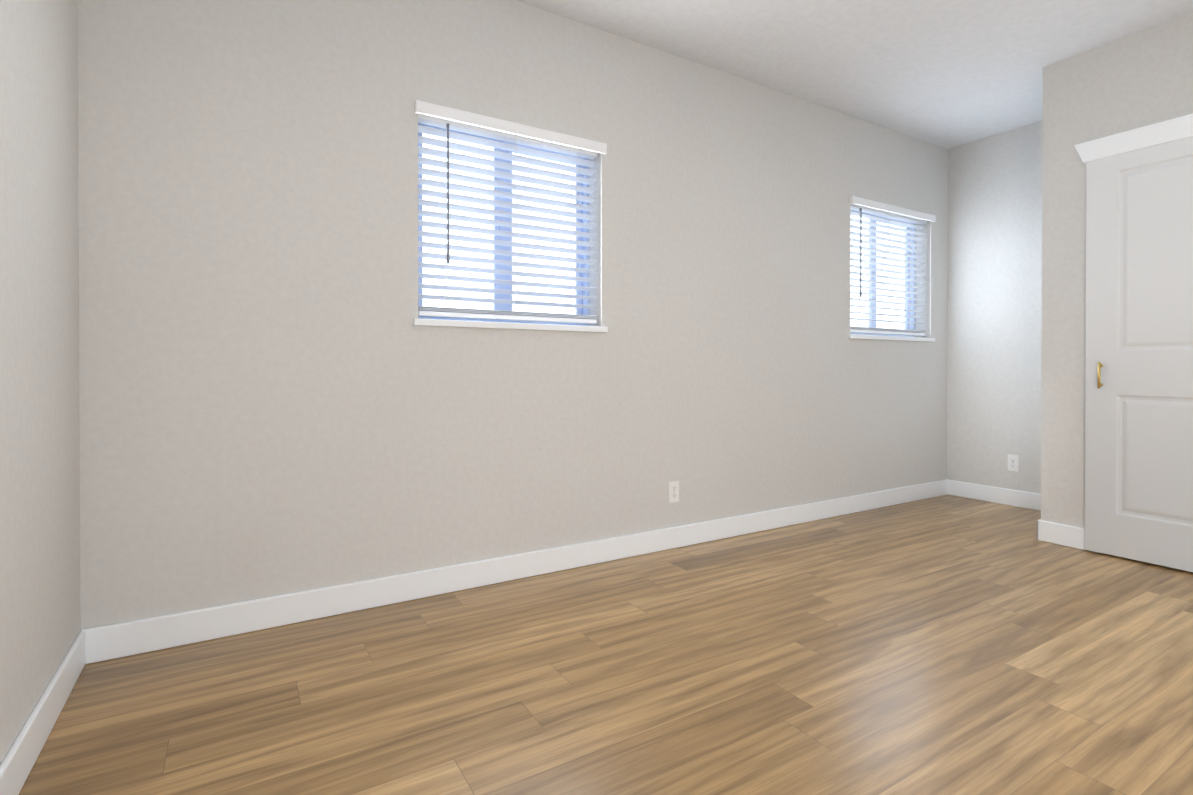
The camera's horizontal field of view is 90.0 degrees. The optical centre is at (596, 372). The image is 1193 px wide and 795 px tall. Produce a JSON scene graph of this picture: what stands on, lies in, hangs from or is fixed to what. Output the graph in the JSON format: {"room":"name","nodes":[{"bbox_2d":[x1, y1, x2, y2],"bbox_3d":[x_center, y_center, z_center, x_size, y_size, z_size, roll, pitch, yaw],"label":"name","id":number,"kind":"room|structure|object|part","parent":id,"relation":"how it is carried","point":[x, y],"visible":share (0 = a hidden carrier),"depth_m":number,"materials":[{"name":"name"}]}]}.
{"room":"empty bedroom","nodes":[
{"label":"empty bedroom","id":0,"kind":"room"},
{"bbox_2d":[0,0,80,764],"bbox_3d":[-0.724,-0.358,0.162,0.200,2.630,4.000,0,0,-31],"label":"wall","id":1,"kind":"structure","parent":0,"point":[40,625],"depth_m":1.52,"materials":[{"name":"beige paint"}]},
{"bbox_2d":[0,631,84,794],"bbox_3d":[-0.680,0.899,0.304,0.015,0.114,3.785,0,0,-31],"label":"baseboard","id":2,"kind":"structure","parent":1,"relation":"attached to","point":[19,761],"depth_m":1.49,"materials":[{"name":"white wood"}]},
{"bbox_2d":[77,0,947,629],"bbox_3d":[0.451,-0.376,3.324,5.480,2.630,0.200,0,0,-31],"label":"wall","id":3,"kind":"structure","parent":0,"point":[279,394],"depth_m":2.48,"materials":[{"name":"beige paint"}]},
{"bbox_2d":[418,123,588,325],"bbox_3d":[-0.437,-0.668,2.845,0.897,0.890,0.060,0,0,-31],"label":"window","id":4,"kind":"structure","parent":3,"relation":"in","point":[585,293],"depth_m":2.85,"materials":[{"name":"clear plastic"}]},
{"bbox_3d":[-0.625,-0.668,2.717,0.338,0.786,0.004,0,0,-31],"label":"window glass","id":5,"kind":"part","parent":4,"relation":"part of","materials":[{"name":"clear glass"}]},
{"bbox_3d":[-0.617,-0.668,2.721,0.414,0.846,0.022,0,0,-31],"label":"window sash","id":6,"kind":"part","parent":4,"relation":"part of","materials":[{"name":"white plastic"}]},
{"bbox_2d":[415,100,606,323],"bbox_3d":[-0.372,-0.681,2.740,0.927,0.884,0.106,0,0,-31],"label":"window blind","id":7,"kind":"object","parent":4,"relation":"attached to","point":[440,116],"visible":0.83,"depth_m":2.73,"materials":[{"name":"white plastic"}]},
{"bbox_3d":[-0.264,-0.669,2.962,0.434,0.846,0.022,0,0,-31],"label":"window sash","id":8,"kind":"part","parent":4,"relation":"part of","materials":[{"name":"white plastic"}]},
{"bbox_3d":[-0.257,-0.669,2.967,0.358,0.786,0.004,0,0,-31],"label":"window glass","id":9,"kind":"part","parent":4,"relation":"part of","materials":[{"name":"clear glass"}]},
{"bbox_2d":[413,319,607,332],"bbox_3d":[-0.384,-0.209,2.761,0.941,0.028,0.144,0,0,-31],"label":"sill","id":10,"kind":"structure","parent":3,"relation":"attached to","point":[478,324],"depth_m":2.67,"materials":[{"name":"white wood"}]},
{"bbox_2d":[669,481,678,502],"bbox_3d":[0.414,0.640,3.186,0.070,0.114,0.007,0,0,-31],"label":"electrical outlet","id":11,"kind":"object","parent":3,"relation":"attached to","point":[673,491],"visible":1,"depth_m":3.18,"materials":[{"name":"white plastic"}]},
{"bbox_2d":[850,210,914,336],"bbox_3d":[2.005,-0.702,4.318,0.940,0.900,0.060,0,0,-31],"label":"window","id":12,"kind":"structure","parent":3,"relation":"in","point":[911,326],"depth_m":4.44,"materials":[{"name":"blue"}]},
{"bbox_3d":[1.808,-0.701,4.184,0.360,0.796,0.004,0,0,-31],"label":"window glass","id":13,"kind":"part","parent":12,"relation":"part of","materials":[{"name":"clear glass"}]},
{"bbox_3d":[1.815,-0.701,4.189,0.436,0.856,0.022,0,0,-31],"label":"window sash","id":14,"kind":"part","parent":12,"relation":"part of","materials":[{"name":"white plastic"}]},
{"bbox_3d":[2.194,-0.703,4.445,0.379,0.796,0.004,0,0,-31],"label":"window glass","id":15,"kind":"part","parent":12,"relation":"part of","materials":[{"name":"clear glass"}]},
{"bbox_3d":[2.187,-0.703,4.441,0.456,0.856,0.022,0,0,-31],"label":"window sash","id":16,"kind":"part","parent":12,"relation":"part of","materials":[{"name":"white plastic"}]},
{"bbox_2d":[850,196,935,335],"bbox_3d":[2.069,-0.714,4.214,0.970,0.894,0.106,0,0,-31],"label":"window blind","id":17,"kind":"object","parent":12,"relation":"attached to","point":[861,205],"visible":0.81,"depth_m":4.21,"materials":[{"name":"white plastic"}]},
{"bbox_2d":[848,334,934,341],"bbox_3d":[2.058,-0.237,4.234,0.984,0.028,0.144,0,0,-31],"label":"sill","id":18,"kind":"structure","parent":3,"relation":"attached to","point":[876,337],"depth_m":4.14,"materials":[{"name":"white wood"}]},
{"bbox_2d":[80,479,947,663],"bbox_3d":[0.506,0.882,3.239,5.080,0.114,0.015,0,0,-31],"label":"baseboard","id":19,"kind":"structure","parent":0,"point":[118,640],"depth_m":2.51,"materials":[{"name":"white wood"}]},
{"bbox_2d":[19,494,1192,794],"bbox_3d":[1.471,0.989,1.641,5.580,0.080,4.250,0,0,-31],"label":"floor","id":20,"kind":"structure","parent":0,"point":[947,644],"depth_m":1.81,"materials":[{"name":"brown wood"}]},
{"bbox_2d":[517,0,1192,148],"bbox_3d":[1.471,-1.731,1.625,5.580,0.100,4.250,0,0,-31],"label":"ceiling","id":21,"kind":"structure","parent":0,"point":[947,74],"depth_m":3.07,"materials":[{"name":"paint"}]},
{"bbox_2d":[947,120,1041,493],"bbox_3d":[3.034,-0.381,4.153,0.200,2.630,1.050,0,0,-31],"label":"wall","id":22,"kind":"structure","parent":0,"point":[994,323],"depth_m":4.26,"materials":[{"name":"beige paint"}]},
{"bbox_2d":[948,480,1040,510],"bbox_3d":[2.920,0.877,4.141,0.015,0.114,0.935,0,0,-31],"label":"baseboard","id":23,"kind":"structure","parent":22,"relation":"attached to","point":[1018,498],"depth_m":4.25,"materials":[{"name":"white wood"}]},
{"bbox_2d":[1008,454,1018,471],"bbox_3d":[2.909,0.634,4.165,0.007,0.114,0.070,0,0,-31],"label":"electrical outlet","id":24,"kind":"object","parent":22,"relation":"attached to","point":[1013,462],"visible":1,"depth_m":4.16,"materials":[{"name":"white plastic"}]},
{"bbox_2d":[1041,12,1192,552],"bbox_3d":[3.258,-0.369,2.128,0.100,2.630,2.850,0,0,-31],"label":"wall","id":25,"kind":"structure","parent":0,"point":[1143,78],"depth_m":3.17,"materials":[{"name":"beige paint"}]},
{"bbox_2d":[1037,520,1085,549],"bbox_3d":[2.523,0.882,3.241,0.015,0.114,0.226,0,0,-31],"label":"baseboard","id":26,"kind":"structure","parent":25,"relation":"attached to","point":[1062,534],"depth_m":3.23,"materials":[{"name":"white wood"}]},
{"bbox_2d":[1074,113,1192,163],"bbox_3d":[2.779,-1.146,2.772,0.049,0.104,0.916,0,0,-31],"label":"door frame","id":27,"kind":"structure","parent":25,"relation":"attached to","point":[1171,130],"depth_m":2.93,"materials":[{"name":"white wood"}]},
{"bbox_2d":[1085,136,1192,571],"bbox_3d":[2.768,-0.096,2.771,0.062,2.053,0.815,0,0,-31],"label":"closet door","id":28,"kind":"structure","parent":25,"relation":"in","point":[1139,381],"depth_m":2.93,"materials":[{"name":"white wood"}]},
{"bbox_3d":[2.579,0.015,3.056,0.033,0.134,0.016,0,0,-31],"label":"handle","id":29,"kind":"part","parent":28,"relation":"part of","materials":[{"name":"gold metal"}]},
{"label":"outside","id":30,"kind":"structure","parent":0,"visible":0},
{"bbox_2d":[423,133,574,313],"bbox_3d":[-0.469,-0.654,2.898,0.957,0.980,0.001,0,0,-31],"label":"window glass","id":31,"kind":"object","parent":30,"point":[479,305],"depth_m":2.86,"materials":[{"name":"clear glass"}]},
{"bbox_2d":[850,215,904,328],"bbox_3d":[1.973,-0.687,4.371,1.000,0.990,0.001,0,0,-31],"label":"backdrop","id":32,"kind":"structure","parent":30,"point":[878,324],"depth_m":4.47,"materials":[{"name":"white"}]}
]}

